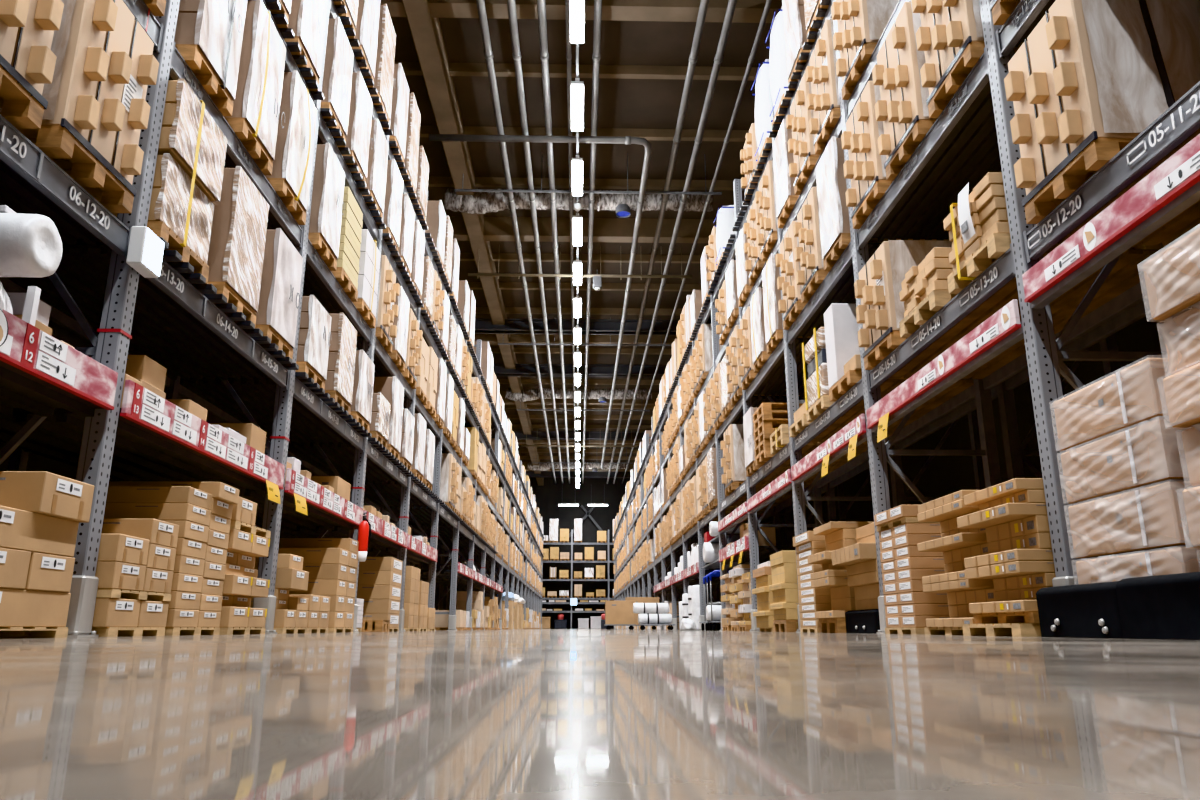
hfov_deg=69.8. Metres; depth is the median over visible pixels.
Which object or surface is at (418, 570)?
carton
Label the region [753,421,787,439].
pallet
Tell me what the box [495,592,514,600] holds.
bundle
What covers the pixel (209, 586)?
carton
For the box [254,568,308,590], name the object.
carton
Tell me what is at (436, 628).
pallet
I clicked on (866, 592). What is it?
carton
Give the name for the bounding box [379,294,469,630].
rack
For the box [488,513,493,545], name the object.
load
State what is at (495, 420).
rack
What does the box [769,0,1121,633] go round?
rack
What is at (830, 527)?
carton
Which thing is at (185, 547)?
carton
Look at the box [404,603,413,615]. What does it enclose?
carton
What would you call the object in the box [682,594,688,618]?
roll
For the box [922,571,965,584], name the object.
carton
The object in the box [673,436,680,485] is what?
load
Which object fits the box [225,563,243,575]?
carton
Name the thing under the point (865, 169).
load
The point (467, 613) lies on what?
carton
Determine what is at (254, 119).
load
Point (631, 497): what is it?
rack
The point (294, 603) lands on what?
carton
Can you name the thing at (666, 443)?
load
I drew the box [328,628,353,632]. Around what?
pallet
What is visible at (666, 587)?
shelf
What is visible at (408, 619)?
carton
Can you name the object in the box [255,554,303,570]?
carton
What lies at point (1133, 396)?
carton
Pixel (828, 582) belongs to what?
carton
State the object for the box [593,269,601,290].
ceiling lamp
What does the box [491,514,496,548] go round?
load
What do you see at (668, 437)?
load
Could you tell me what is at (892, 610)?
carton
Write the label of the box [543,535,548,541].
load
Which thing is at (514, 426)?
ceiling beam
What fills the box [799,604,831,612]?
carton
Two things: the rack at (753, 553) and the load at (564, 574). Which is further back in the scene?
the load at (564, 574)
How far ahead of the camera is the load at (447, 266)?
16.46 m
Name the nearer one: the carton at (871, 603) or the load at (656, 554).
the carton at (871, 603)
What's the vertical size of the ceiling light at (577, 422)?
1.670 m
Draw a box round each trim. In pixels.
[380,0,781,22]
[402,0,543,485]
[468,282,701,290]
[474,318,679,334]
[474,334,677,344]
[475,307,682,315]
[490,347,671,354]
[493,364,666,377]
[498,379,660,384]
[499,391,658,404]
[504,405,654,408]
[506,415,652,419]
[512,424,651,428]
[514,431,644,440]
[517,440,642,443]
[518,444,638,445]
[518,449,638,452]
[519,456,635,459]
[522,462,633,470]
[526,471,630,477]
[569,506,595,536]
[580,505,609,538]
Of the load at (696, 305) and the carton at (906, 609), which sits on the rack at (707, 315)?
the load at (696, 305)
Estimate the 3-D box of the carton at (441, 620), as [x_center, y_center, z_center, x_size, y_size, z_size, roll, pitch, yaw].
[-3.341,4.722,18.556,0.700,0.360,0.464,0,-15,-1]
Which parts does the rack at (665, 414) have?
price rail, post, post, post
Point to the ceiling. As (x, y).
(622, 103)
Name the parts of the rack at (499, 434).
post, price rail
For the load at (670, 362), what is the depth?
24.01 m
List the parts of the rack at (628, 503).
post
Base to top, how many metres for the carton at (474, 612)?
0.209 m
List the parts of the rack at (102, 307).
plate, post, number plate, price rail, number plate, number plate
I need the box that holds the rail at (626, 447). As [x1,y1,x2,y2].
[531,447,632,463]
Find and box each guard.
[845,609,879,633]
[1036,581,1122,638]
[1116,572,1199,639]
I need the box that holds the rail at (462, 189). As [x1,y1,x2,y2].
[454,152,721,194]
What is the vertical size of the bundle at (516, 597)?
0.346 m
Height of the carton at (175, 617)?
0.110 m
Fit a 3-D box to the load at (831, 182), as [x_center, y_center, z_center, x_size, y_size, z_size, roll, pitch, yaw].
[2.851,-2.003,8.772,1.075,1.190,0.697,0,-15,-1]
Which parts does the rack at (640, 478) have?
post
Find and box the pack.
[357,598,363,602]
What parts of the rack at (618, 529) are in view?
post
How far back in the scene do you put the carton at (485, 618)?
23.85 m
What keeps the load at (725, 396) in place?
on the rack at (753, 553)
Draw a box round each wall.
[0,442,510,609]
[514,478,641,628]
[652,245,1171,628]
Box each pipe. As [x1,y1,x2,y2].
[429,134,650,467]
[468,244,691,280]
[476,0,555,483]
[507,0,562,483]
[521,430,636,447]
[537,0,569,483]
[565,0,575,483]
[582,0,601,483]
[606,0,708,483]
[613,0,736,483]
[622,0,771,483]
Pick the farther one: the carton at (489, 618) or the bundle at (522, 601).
the bundle at (522, 601)
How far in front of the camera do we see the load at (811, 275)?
9.48 m
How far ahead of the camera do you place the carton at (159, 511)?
5.49 m
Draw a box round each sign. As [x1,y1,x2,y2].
[0,309,8,345]
[126,226,163,277]
[571,598,576,604]
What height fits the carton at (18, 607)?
0.165 m
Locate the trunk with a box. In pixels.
[576,43,578,475]
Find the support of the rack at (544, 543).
on the floor
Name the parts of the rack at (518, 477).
post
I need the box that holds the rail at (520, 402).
[516,402,649,410]
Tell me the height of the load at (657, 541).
1.105 m
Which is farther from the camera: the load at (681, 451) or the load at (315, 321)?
the load at (681, 451)
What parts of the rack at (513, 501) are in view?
post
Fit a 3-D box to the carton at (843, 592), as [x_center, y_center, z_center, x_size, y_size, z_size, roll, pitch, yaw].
[2.821,1.950,8.693,0.800,0.120,0.658,0,-15,-1]
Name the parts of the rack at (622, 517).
post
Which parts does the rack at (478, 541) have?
post, post, price rail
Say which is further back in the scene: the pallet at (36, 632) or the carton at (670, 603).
the carton at (670, 603)
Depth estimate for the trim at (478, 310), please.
32.90 m
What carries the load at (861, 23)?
on the rack at (988, 332)
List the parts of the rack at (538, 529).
post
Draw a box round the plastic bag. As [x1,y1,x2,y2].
[680,619,695,629]
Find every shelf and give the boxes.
[0,360,103,416]
[0,408,267,493]
[239,487,356,529]
[280,526,403,550]
[367,548,433,563]
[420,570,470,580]
[436,579,481,585]
[449,584,492,589]
[461,589,500,593]
[655,589,683,593]
[664,585,706,590]
[673,579,719,585]
[686,570,728,580]
[701,534,739,547]
[702,559,760,568]
[725,546,795,563]
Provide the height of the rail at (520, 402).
1.145 m
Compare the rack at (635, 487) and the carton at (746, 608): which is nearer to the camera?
the carton at (746, 608)
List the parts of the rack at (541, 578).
post, post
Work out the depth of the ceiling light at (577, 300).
27.89 m
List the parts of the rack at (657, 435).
post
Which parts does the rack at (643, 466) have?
post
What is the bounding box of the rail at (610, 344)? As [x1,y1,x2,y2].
[498,317,671,345]
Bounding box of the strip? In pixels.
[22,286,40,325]
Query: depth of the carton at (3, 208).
3.94 m
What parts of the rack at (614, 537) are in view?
post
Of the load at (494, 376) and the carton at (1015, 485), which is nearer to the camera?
the carton at (1015, 485)
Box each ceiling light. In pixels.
[558,503,578,505]
[570,0,584,42]
[571,78,583,130]
[572,155,582,195]
[573,213,581,245]
[573,259,581,284]
[574,295,581,316]
[574,325,580,343]
[574,350,580,365]
[575,371,580,385]
[575,389,580,401]
[575,405,579,416]
[575,419,579,428]
[575,431,579,439]
[576,442,579,450]
[587,503,607,505]
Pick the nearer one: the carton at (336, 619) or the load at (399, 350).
the carton at (336, 619)
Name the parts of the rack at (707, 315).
post, post, post, post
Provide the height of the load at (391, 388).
1.080 m
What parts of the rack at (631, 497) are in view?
post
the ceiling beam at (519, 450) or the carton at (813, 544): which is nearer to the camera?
the carton at (813, 544)
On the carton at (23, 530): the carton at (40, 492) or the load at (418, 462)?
the carton at (40, 492)
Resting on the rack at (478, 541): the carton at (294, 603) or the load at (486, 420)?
the load at (486, 420)
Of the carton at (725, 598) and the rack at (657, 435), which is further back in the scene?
the rack at (657, 435)
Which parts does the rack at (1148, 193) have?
price rail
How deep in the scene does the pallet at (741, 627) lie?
12.91 m
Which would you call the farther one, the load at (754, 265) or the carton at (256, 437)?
the load at (754, 265)
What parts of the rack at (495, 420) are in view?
post, post, post, price rail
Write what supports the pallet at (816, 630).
on the floor
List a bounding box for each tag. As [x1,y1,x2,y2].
[266,480,279,503]
[294,493,307,515]
[738,551,742,563]
[821,453,829,476]
[848,434,857,460]
[877,412,888,442]
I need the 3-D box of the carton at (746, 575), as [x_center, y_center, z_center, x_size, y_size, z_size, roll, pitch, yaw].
[2.595,2.725,13.289,0.702,0.098,0.548,0,-15,-1]
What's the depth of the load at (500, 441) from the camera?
29.01 m
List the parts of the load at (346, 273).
panel, panel, panel, panel, panel, panel, panel, panel, panel, panel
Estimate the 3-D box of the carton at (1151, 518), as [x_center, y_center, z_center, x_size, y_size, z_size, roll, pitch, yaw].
[2.898,0.580,4.065,0.979,0.271,0.854,0,-15,-1]
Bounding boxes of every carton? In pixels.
[0,205,15,212]
[0,471,94,522]
[0,505,78,556]
[0,547,30,588]
[0,588,70,626]
[6,292,50,325]
[14,315,52,335]
[22,552,74,591]
[90,355,166,391]
[92,598,140,626]
[95,561,145,590]
[97,534,149,565]
[101,518,178,547]
[104,503,210,525]
[106,486,211,509]
[108,481,239,503]
[120,374,142,407]
[137,379,165,398]
[137,600,168,626]
[143,568,172,593]
[146,543,175,570]
[158,591,200,609]
[161,520,208,542]
[166,399,207,420]
[166,609,198,626]
[171,573,202,592]
[173,555,204,575]
[176,538,206,558]
[197,611,220,626]
[199,594,222,611]
[201,578,223,595]
[203,545,226,564]
[203,561,225,579]
[207,529,228,548]
[208,514,230,533]
[209,423,265,453]
[210,498,232,518]
[213,425,230,434]
[219,607,249,626]
[222,574,252,595]
[222,595,232,606]
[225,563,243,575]
[226,428,246,443]
[226,529,252,552]
[226,551,237,564]
[230,497,256,525]
[232,596,250,607]
[237,553,254,568]
[237,577,269,597]
[239,534,269,556]
[243,567,257,577]
[247,608,266,626]
[250,599,287,609]
[251,589,288,599]
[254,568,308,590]
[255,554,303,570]
[274,610,295,627]
[278,548,348,565]
[279,538,358,553]
[284,462,291,486]
[287,457,300,473]
[288,597,307,610]
[289,579,346,596]
[289,595,320,611]
[295,610,307,627]
[300,470,310,479]
[303,564,347,580]
[307,611,318,627]
[311,476,350,500]
[318,595,345,611]
[318,612,328,627]
[319,596,330,611]
[322,485,333,491]
[328,612,344,627]
[343,612,353,627]
[345,597,354,612]
[346,582,355,597]
[347,566,356,582]
[348,551,357,567]
[357,585,400,600]
[358,571,401,586]
[359,557,402,573]
[360,613,398,627]
[363,506,375,515]
[363,599,399,613]
[376,511,381,518]
[382,515,389,522]
[404,590,414,602]
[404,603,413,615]
[404,615,412,627]
[405,566,415,578]
[405,578,415,590]
[413,536,422,541]
[413,604,418,615]
[413,616,417,627]
[414,592,418,603]
[415,568,420,580]
[415,580,419,591]
[418,604,423,615]
[418,616,423,627]
[419,581,425,592]
[419,592,424,604]
[423,616,426,627]
[424,593,427,604]
[424,605,427,615]
[425,582,428,593]
[427,608,434,617]
[427,618,434,627]
[435,610,462,626]
[456,591,482,600]
[456,600,482,608]
[456,609,483,618]
[463,610,477,618]
[463,611,465,626]
[466,611,469,626]
[472,619,475,626]
[476,612,480,626]
[480,618,483,627]
[484,597,661,629]
[484,599,494,606]
[484,606,489,616]
[484,617,487,627]
[488,615,490,627]
[489,606,493,612]
[489,613,494,620]
[502,601,513,628]
[514,602,518,628]
[519,604,522,628]
[605,601,635,623]
[625,597,659,624]
[664,601,680,610]
[670,603,678,611]
[704,532,715,542]
[720,574,728,579]
[720,584,732,591]
[721,595,733,601]
[721,608,734,614]
[722,618,734,624]
[725,578,733,583]
[726,601,734,607]
[729,568,749,577]
[729,583,742,592]
[730,595,742,603]
[730,609,743,617]
[731,621,738,624]
[733,564,749,568]
[734,576,741,583]
[735,617,743,620]
[737,579,750,583]
[738,591,750,598]
[738,604,751,612]
[739,621,750,624]
[740,524,747,538]
[742,572,750,578]
[743,527,775,545]
[743,583,750,590]
[743,598,751,604]
[744,613,750,620]
[752,587,771,593]
[753,566,771,577]
[753,611,773,616]
[756,575,771,587]
[756,616,797,627]
[757,592,772,611]
[769,583,797,590]
[770,550,795,566]
[770,602,798,609]
[771,563,796,584]
[772,589,798,603]
[773,609,797,619]
[793,531,824,546]
[796,541,825,553]
[796,549,825,560]
[797,558,812,568]
[797,564,828,575]
[798,572,815,582]
[798,581,810,589]
[798,588,830,597]
[799,596,830,604]
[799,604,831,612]
[800,612,818,619]
[800,620,818,627]
[807,551,831,563]
[810,570,847,579]
[811,577,847,587]
[813,522,872,534]
[815,611,846,618]
[825,529,856,544]
[825,539,856,550]
[829,563,846,569]
[830,586,854,599]
[831,543,876,565]
[831,598,855,610]
[846,559,877,575]
[847,571,878,586]
[854,583,879,600]
[855,599,878,609]
[856,522,874,539]
[857,534,875,542]
[874,510,890,525]
[879,528,892,541]
[880,539,893,551]
[880,549,894,562]
[881,560,895,572]
[882,571,896,583]
[883,582,898,594]
[884,594,898,605]
[885,605,899,616]
[885,616,900,626]
[888,505,918,520]
[892,523,940,537]
[893,534,940,548]
[894,546,942,559]
[895,557,944,570]
[896,569,944,581]
[897,580,922,592]
[898,592,948,604]
[899,604,951,615]
[900,616,948,626]
[917,499,978,521]
[917,533,987,551]
[918,490,978,512]
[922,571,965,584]
[923,579,993,591]
[926,618,974,626]
[940,511,977,532]
[941,528,985,537]
[943,543,987,563]
[944,561,965,572]
[947,588,995,604]
[948,604,973,617]
[957,503,1046,528]
[964,478,1043,505]
[964,549,1094,568]
[965,561,1054,578]
[969,600,1037,613]
[978,490,1045,510]
[986,515,1049,542]
[987,533,1051,553]
[993,573,1055,590]
[994,587,1045,601]
[1053,358,1171,450]
[1061,418,1189,503]
[1068,481,1197,557]
[1076,547,1199,583]
[1143,228,1199,319]
[1162,304,1199,374]
[1163,363,1199,427]
[1181,425,1199,485]
[1182,486,1199,547]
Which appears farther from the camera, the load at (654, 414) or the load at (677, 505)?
the load at (654, 414)
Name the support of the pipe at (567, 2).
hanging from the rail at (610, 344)
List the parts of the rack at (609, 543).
post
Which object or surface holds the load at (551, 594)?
on the rack at (544, 543)
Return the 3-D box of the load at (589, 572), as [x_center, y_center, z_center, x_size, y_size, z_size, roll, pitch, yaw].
[-0.829,13.256,65.571,0.690,0.825,1.065,0,-15,-1]
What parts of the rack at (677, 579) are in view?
price rail, post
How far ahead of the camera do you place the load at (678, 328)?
22.11 m
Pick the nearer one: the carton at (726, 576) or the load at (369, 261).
the load at (369, 261)
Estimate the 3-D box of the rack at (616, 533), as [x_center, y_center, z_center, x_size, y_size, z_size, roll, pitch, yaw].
[1.618,11.675,58.154,1.242,7.350,2.856,0,-15,-1]
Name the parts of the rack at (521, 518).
post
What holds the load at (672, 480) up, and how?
on the rack at (677, 579)
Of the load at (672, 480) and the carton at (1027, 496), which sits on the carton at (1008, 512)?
the carton at (1027, 496)
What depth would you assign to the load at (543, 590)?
64.64 m
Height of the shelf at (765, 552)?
0.090 m
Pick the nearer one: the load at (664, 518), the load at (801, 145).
the load at (801, 145)
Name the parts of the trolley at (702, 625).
blue handle, tube frame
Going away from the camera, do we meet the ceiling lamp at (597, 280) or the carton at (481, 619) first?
the carton at (481, 619)
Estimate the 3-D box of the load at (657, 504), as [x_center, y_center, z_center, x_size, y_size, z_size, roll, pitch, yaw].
[2.424,3.388,28.575,1.065,0.925,0.690,0,-15,-1]
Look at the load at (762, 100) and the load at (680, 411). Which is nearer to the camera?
the load at (762, 100)
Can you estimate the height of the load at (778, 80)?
1.455 m
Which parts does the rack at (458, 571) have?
post, price rail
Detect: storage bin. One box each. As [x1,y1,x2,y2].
[542,617,550,628]
[554,620,566,628]
[578,618,588,628]
[590,616,600,628]
[601,620,606,628]
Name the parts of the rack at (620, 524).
post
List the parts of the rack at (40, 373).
number plate, price rail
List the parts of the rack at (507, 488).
post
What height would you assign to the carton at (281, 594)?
0.090 m
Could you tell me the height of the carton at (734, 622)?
0.058 m
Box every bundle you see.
[0,281,12,313]
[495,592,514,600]
[514,594,519,602]
[519,598,524,603]
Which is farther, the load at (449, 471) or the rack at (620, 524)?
the rack at (620, 524)
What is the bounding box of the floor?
[0,629,1199,799]
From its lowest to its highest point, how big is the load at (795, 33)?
1.330 m
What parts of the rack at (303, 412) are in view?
post, post, plate, number plate, post, number plate, price rail, number plate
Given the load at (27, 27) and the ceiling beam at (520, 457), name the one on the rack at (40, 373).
the load at (27, 27)
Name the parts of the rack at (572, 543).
post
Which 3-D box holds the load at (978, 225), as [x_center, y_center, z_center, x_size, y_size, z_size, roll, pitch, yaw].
[2.908,-1.085,5.661,1.100,0.560,0.690,0,-15,-1]
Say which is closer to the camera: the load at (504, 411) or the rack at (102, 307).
the rack at (102, 307)
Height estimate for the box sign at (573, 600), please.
0.500 m
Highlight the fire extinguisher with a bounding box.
[353,512,370,561]
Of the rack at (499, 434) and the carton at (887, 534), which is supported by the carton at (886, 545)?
the carton at (887, 534)
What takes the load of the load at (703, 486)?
on the rack at (707, 315)
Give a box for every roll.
[0,213,62,277]
[633,603,668,613]
[638,613,671,623]
[679,601,682,627]
[680,556,682,570]
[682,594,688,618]
[687,551,690,566]
[688,586,691,619]
[691,543,697,564]
[691,585,699,629]
[694,547,696,563]
[703,542,718,562]
[706,605,720,620]
[709,521,747,535]
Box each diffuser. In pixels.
[575,353,580,365]
[575,392,579,401]
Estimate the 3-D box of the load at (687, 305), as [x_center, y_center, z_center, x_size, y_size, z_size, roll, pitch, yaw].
[2.578,-1.833,20.340,1.066,1.250,0.690,0,-15,-1]
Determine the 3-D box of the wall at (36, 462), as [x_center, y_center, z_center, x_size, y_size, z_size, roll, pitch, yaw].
[-6.115,1.693,29.407,0.200,11.900,86.000,0,-15,-1]
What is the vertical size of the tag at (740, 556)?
0.180 m
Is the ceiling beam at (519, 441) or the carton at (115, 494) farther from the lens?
the ceiling beam at (519, 441)
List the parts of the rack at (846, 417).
price rail, post, post, post, post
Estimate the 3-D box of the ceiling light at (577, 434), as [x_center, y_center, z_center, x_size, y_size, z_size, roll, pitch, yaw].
[-1.219,1.256,47.314,0.250,1.670,1.600,0,-15,-1]
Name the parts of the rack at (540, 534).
post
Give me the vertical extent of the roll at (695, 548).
0.600 m
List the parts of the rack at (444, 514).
post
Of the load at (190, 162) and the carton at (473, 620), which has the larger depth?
the carton at (473, 620)
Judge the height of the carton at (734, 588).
0.118 m
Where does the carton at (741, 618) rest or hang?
on the carton at (734, 622)
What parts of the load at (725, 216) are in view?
blue trim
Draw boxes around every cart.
[604,624,635,629]
[636,625,657,629]
[638,624,674,629]
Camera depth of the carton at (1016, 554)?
4.82 m
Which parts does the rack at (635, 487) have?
post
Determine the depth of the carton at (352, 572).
9.53 m
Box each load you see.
[0,0,63,128]
[0,0,158,212]
[93,78,227,283]
[144,0,165,15]
[174,0,246,115]
[207,166,268,324]
[224,0,285,174]
[255,228,302,359]
[265,70,316,224]
[270,0,291,27]
[284,0,327,90]
[295,295,331,389]
[308,143,344,270]
[320,17,353,146]
[325,312,356,413]
[331,187,362,301]
[334,0,358,38]
[342,71,372,182]
[350,349,374,432]
[351,0,380,87]
[353,229,379,327]
[357,255,399,352]
[362,118,387,217]
[367,4,395,128]
[368,392,390,448]
[373,376,404,459]
[383,159,402,250]
[388,286,409,371]
[389,63,409,167]
[398,193,414,276]
[399,408,414,470]
[401,92,420,198]
[401,308,422,388]
[411,220,424,298]
[411,413,426,481]
[415,145,428,219]
[416,336,428,404]
[421,256,434,319]
[423,429,434,490]
[424,346,437,417]
[425,200,445,265]
[431,270,444,337]
[432,453,458,511]
[433,358,446,428]
[439,290,449,353]
[443,215,452,283]
[443,374,453,439]
[446,315,456,366]
[448,390,458,449]
[449,238,459,302]
[454,325,462,379]
[454,462,461,516]
[455,398,464,457]
[457,280,469,332]
[460,338,469,392]
[460,487,469,521]
[461,477,474,526]
[462,428,469,465]
[465,356,472,402]
[465,427,478,478]
[467,290,475,345]
[470,379,478,412]
[471,377,482,422]
[471,502,475,531]
[473,341,490,388]
[475,505,479,535]
[476,495,486,538]
[477,442,482,485]
[479,385,484,429]
[480,443,485,490]
[483,397,489,435]
[483,455,491,495]
[483,500,489,541]
[487,410,490,442]
[487,514,490,542]
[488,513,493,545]
[489,351,493,396]
[490,479,494,504]
[491,438,500,463]
[491,470,497,506]
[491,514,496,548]
[492,372,495,404]
[495,379,499,414]
[495,522,501,556]
[497,477,498,511]
[498,487,502,518]
[499,393,501,418]
[499,526,503,559]
[500,399,503,428]
[500,441,501,465]
[501,450,504,469]
[502,449,508,477]
[503,531,506,561]
[504,411,505,434]
[504,545,507,563]
[505,496,507,524]
[506,461,510,482]
[506,535,508,564]
[507,418,509,444]
[507,500,509,527]
[509,430,652,595]
[509,466,511,486]
[510,422,511,447]
[542,587,544,597]
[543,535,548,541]
[543,549,548,560]
[547,591,556,597]
[549,519,557,541]
[550,547,558,560]
[550,567,555,578]
[559,570,568,578]
[559,590,568,597]
[560,529,568,541]
[560,552,568,560]
[574,519,581,542]
[574,571,581,578]
[574,584,581,597]
[575,553,581,560]
[585,547,593,560]
[585,568,593,578]
[586,592,593,597]
[596,565,604,578]
[596,590,604,597]
[597,531,605,542]
[598,551,605,560]
[645,463,649,491]
[647,464,651,487]
[647,539,653,564]
[648,493,652,524]
[649,454,651,484]
[650,497,652,521]
[652,453,655,478]
[653,407,656,432]
[653,487,656,519]
[654,528,657,559]
[655,395,658,423]
[655,440,658,474]
[655,523,660,557]
[656,440,659,470]
[656,487,658,514]
[658,483,659,511]
[659,379,661,414]
[660,515,666,552]
[661,468,667,507]
[662,373,664,409]
[662,431,666,458]
[663,363,668,402]
[663,520,668,549]
[664,419,668,452]
[665,422,672,448]
[666,364,669,396]
[666,460,673,495]
[666,512,670,547]
[667,504,674,544]
[668,414,676,441]
[669,358,672,388]
[669,455,677,490]
[672,338,677,380]
[672,385,679,434]
[672,515,678,541]
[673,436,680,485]
[674,492,681,538]
[677,324,681,367]
[677,384,684,425]
[678,305,686,358]
[679,445,685,479]
[680,364,689,417]
[681,486,687,534]
[682,480,692,530]
[684,360,693,408]
[684,419,690,473]
[685,295,691,346]
[686,419,695,466]
[687,476,696,525]
[690,289,702,334]
[690,346,700,397]
[691,402,702,457]
[695,324,722,386]
[696,465,704,520]
[699,391,709,449]
[699,456,711,515]
[701,246,709,303]
[703,378,714,440]
[706,226,718,286]
[707,447,736,509]
[710,363,725,429]
[714,205,747,268]
[715,280,730,344]
[720,354,733,417]
[720,424,769,495]
[725,259,738,327]
[726,325,799,405]
[735,227,752,306]
[736,307,756,389]
[740,123,759,194]
[743,199,765,285]
[743,407,765,476]
[750,287,770,372]
[751,59,771,169]
[755,160,777,260]
[762,253,810,353]
[765,7,791,130]
[770,424,818,453]
[773,119,798,227]
[775,220,806,329]
[782,0,810,89]
[786,73,819,194]
[789,403,811,436]
[793,186,828,302]
[802,327,834,421]
[804,0,828,41]
[805,18,840,154]
[816,136,947,270]
[824,303,903,400]
[831,0,898,99]
[841,81,893,228]
[854,240,951,369]
[872,0,936,179]
[899,247,972,337]
[911,0,1022,117]
[943,172,1164,293]
[989,0,1019,24]
[1004,0,1199,223]
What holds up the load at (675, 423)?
on the rack at (677, 579)
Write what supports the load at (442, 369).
on the rack at (377, 495)
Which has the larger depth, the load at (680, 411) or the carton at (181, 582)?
the load at (680, 411)
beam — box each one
[394,62,760,80]
[420,126,748,141]
[428,177,744,190]
[449,216,716,242]
[460,253,701,262]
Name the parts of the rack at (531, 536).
post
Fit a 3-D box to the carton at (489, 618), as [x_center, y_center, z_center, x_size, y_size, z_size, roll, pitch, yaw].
[-3.541,6.445,25.009,0.700,0.338,0.568,0,-15,-1]
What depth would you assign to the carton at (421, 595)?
13.74 m
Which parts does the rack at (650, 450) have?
post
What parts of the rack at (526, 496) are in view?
post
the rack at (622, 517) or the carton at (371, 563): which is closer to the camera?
the carton at (371, 563)
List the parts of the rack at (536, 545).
post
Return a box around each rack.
[0,0,163,416]
[0,0,323,636]
[7,0,392,633]
[255,78,427,631]
[257,230,451,630]
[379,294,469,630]
[406,340,482,629]
[410,340,492,629]
[435,403,501,629]
[457,396,507,627]
[473,416,513,629]
[485,433,518,608]
[486,448,522,628]
[494,460,526,596]
[503,471,529,597]
[504,481,532,619]
[509,490,534,622]
[514,508,536,609]
[519,510,538,610]
[519,516,540,611]
[523,515,542,614]
[526,525,543,628]
[534,542,570,612]
[570,530,607,628]
[607,530,645,600]
[613,521,629,628]
[614,516,629,628]
[616,520,629,628]
[618,504,640,628]
[620,497,641,600]
[622,490,647,596]
[625,500,652,596]
[628,472,653,626]
[631,461,661,628]
[635,448,669,600]
[639,434,677,600]
[644,416,677,600]
[650,396,683,629]
[657,403,720,629]
[665,376,772,601]
[676,341,792,629]
[690,295,845,630]
[707,179,893,630]
[732,78,985,631]
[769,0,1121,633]
[845,0,1167,586]
[995,0,1199,308]
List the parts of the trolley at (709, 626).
blue handle, tube frame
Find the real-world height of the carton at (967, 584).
0.054 m
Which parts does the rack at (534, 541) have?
post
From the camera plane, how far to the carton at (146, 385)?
5.44 m
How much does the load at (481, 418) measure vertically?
1.119 m
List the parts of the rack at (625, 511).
post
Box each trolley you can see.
[699,574,720,629]
[705,573,720,630]
[709,570,728,630]
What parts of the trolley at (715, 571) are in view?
tube frame, blue handle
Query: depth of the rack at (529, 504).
43.52 m
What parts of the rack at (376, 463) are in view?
post, price rail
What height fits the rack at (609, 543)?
7.350 m
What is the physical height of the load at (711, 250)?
1.079 m
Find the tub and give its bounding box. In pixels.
[558,614,563,619]
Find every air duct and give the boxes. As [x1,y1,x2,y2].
[443,187,712,217]
[505,388,651,402]
[527,461,628,471]
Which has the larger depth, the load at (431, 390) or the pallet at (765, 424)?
the load at (431, 390)
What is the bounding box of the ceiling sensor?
[574,202,580,210]
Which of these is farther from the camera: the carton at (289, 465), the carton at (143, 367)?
the carton at (289, 465)
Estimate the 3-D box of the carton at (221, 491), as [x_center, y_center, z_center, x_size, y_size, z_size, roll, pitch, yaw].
[-3.087,0.656,6.058,0.953,0.110,0.353,0,-15,-1]
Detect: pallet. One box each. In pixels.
[0,627,67,637]
[0,627,164,636]
[96,589,170,600]
[165,627,219,635]
[219,627,265,634]
[230,520,270,538]
[272,627,308,633]
[308,628,327,632]
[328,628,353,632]
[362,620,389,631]
[389,628,398,631]
[404,628,417,630]
[435,627,462,629]
[722,625,730,630]
[731,625,738,630]
[739,625,750,630]
[753,403,802,421]
[753,411,787,429]
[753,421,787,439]
[754,429,774,447]
[754,439,770,456]
[755,448,774,465]
[759,628,797,631]
[773,620,797,631]
[800,628,819,632]
[819,618,845,632]
[877,517,939,531]
[885,627,924,633]
[925,627,962,634]
[962,623,1040,636]
[974,612,1038,623]
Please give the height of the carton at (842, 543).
0.120 m
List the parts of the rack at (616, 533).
post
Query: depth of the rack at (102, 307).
5.63 m
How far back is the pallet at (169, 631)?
5.61 m
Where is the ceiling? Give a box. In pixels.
[391,17,772,462]
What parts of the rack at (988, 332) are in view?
price rail, post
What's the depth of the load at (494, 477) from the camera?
26.52 m
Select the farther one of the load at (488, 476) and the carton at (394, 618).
the load at (488, 476)
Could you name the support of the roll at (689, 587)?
on the floor
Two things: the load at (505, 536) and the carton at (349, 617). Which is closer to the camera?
the carton at (349, 617)
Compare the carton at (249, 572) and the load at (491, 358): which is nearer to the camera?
the carton at (249, 572)
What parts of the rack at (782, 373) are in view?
price rail, post, post, post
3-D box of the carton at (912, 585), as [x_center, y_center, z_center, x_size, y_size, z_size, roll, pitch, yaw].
[2.784,1.437,6.611,0.903,0.086,0.313,0,-15,-1]
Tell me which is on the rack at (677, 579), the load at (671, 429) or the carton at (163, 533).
the load at (671, 429)
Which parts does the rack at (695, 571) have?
price rail, post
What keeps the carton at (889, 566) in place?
on the carton at (890, 577)
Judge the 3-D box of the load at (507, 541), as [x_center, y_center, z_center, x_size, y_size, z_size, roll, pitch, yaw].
[-3.930,5.555,31.739,1.050,1.099,0.690,0,-15,-1]
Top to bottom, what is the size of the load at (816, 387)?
0.908 m
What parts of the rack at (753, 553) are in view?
price rail, price rail, post, post, post, post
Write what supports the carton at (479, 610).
on the carton at (481, 619)
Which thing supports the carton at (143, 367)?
on the carton
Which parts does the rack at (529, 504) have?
post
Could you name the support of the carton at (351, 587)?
on the carton at (349, 607)
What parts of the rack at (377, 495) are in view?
post, price rail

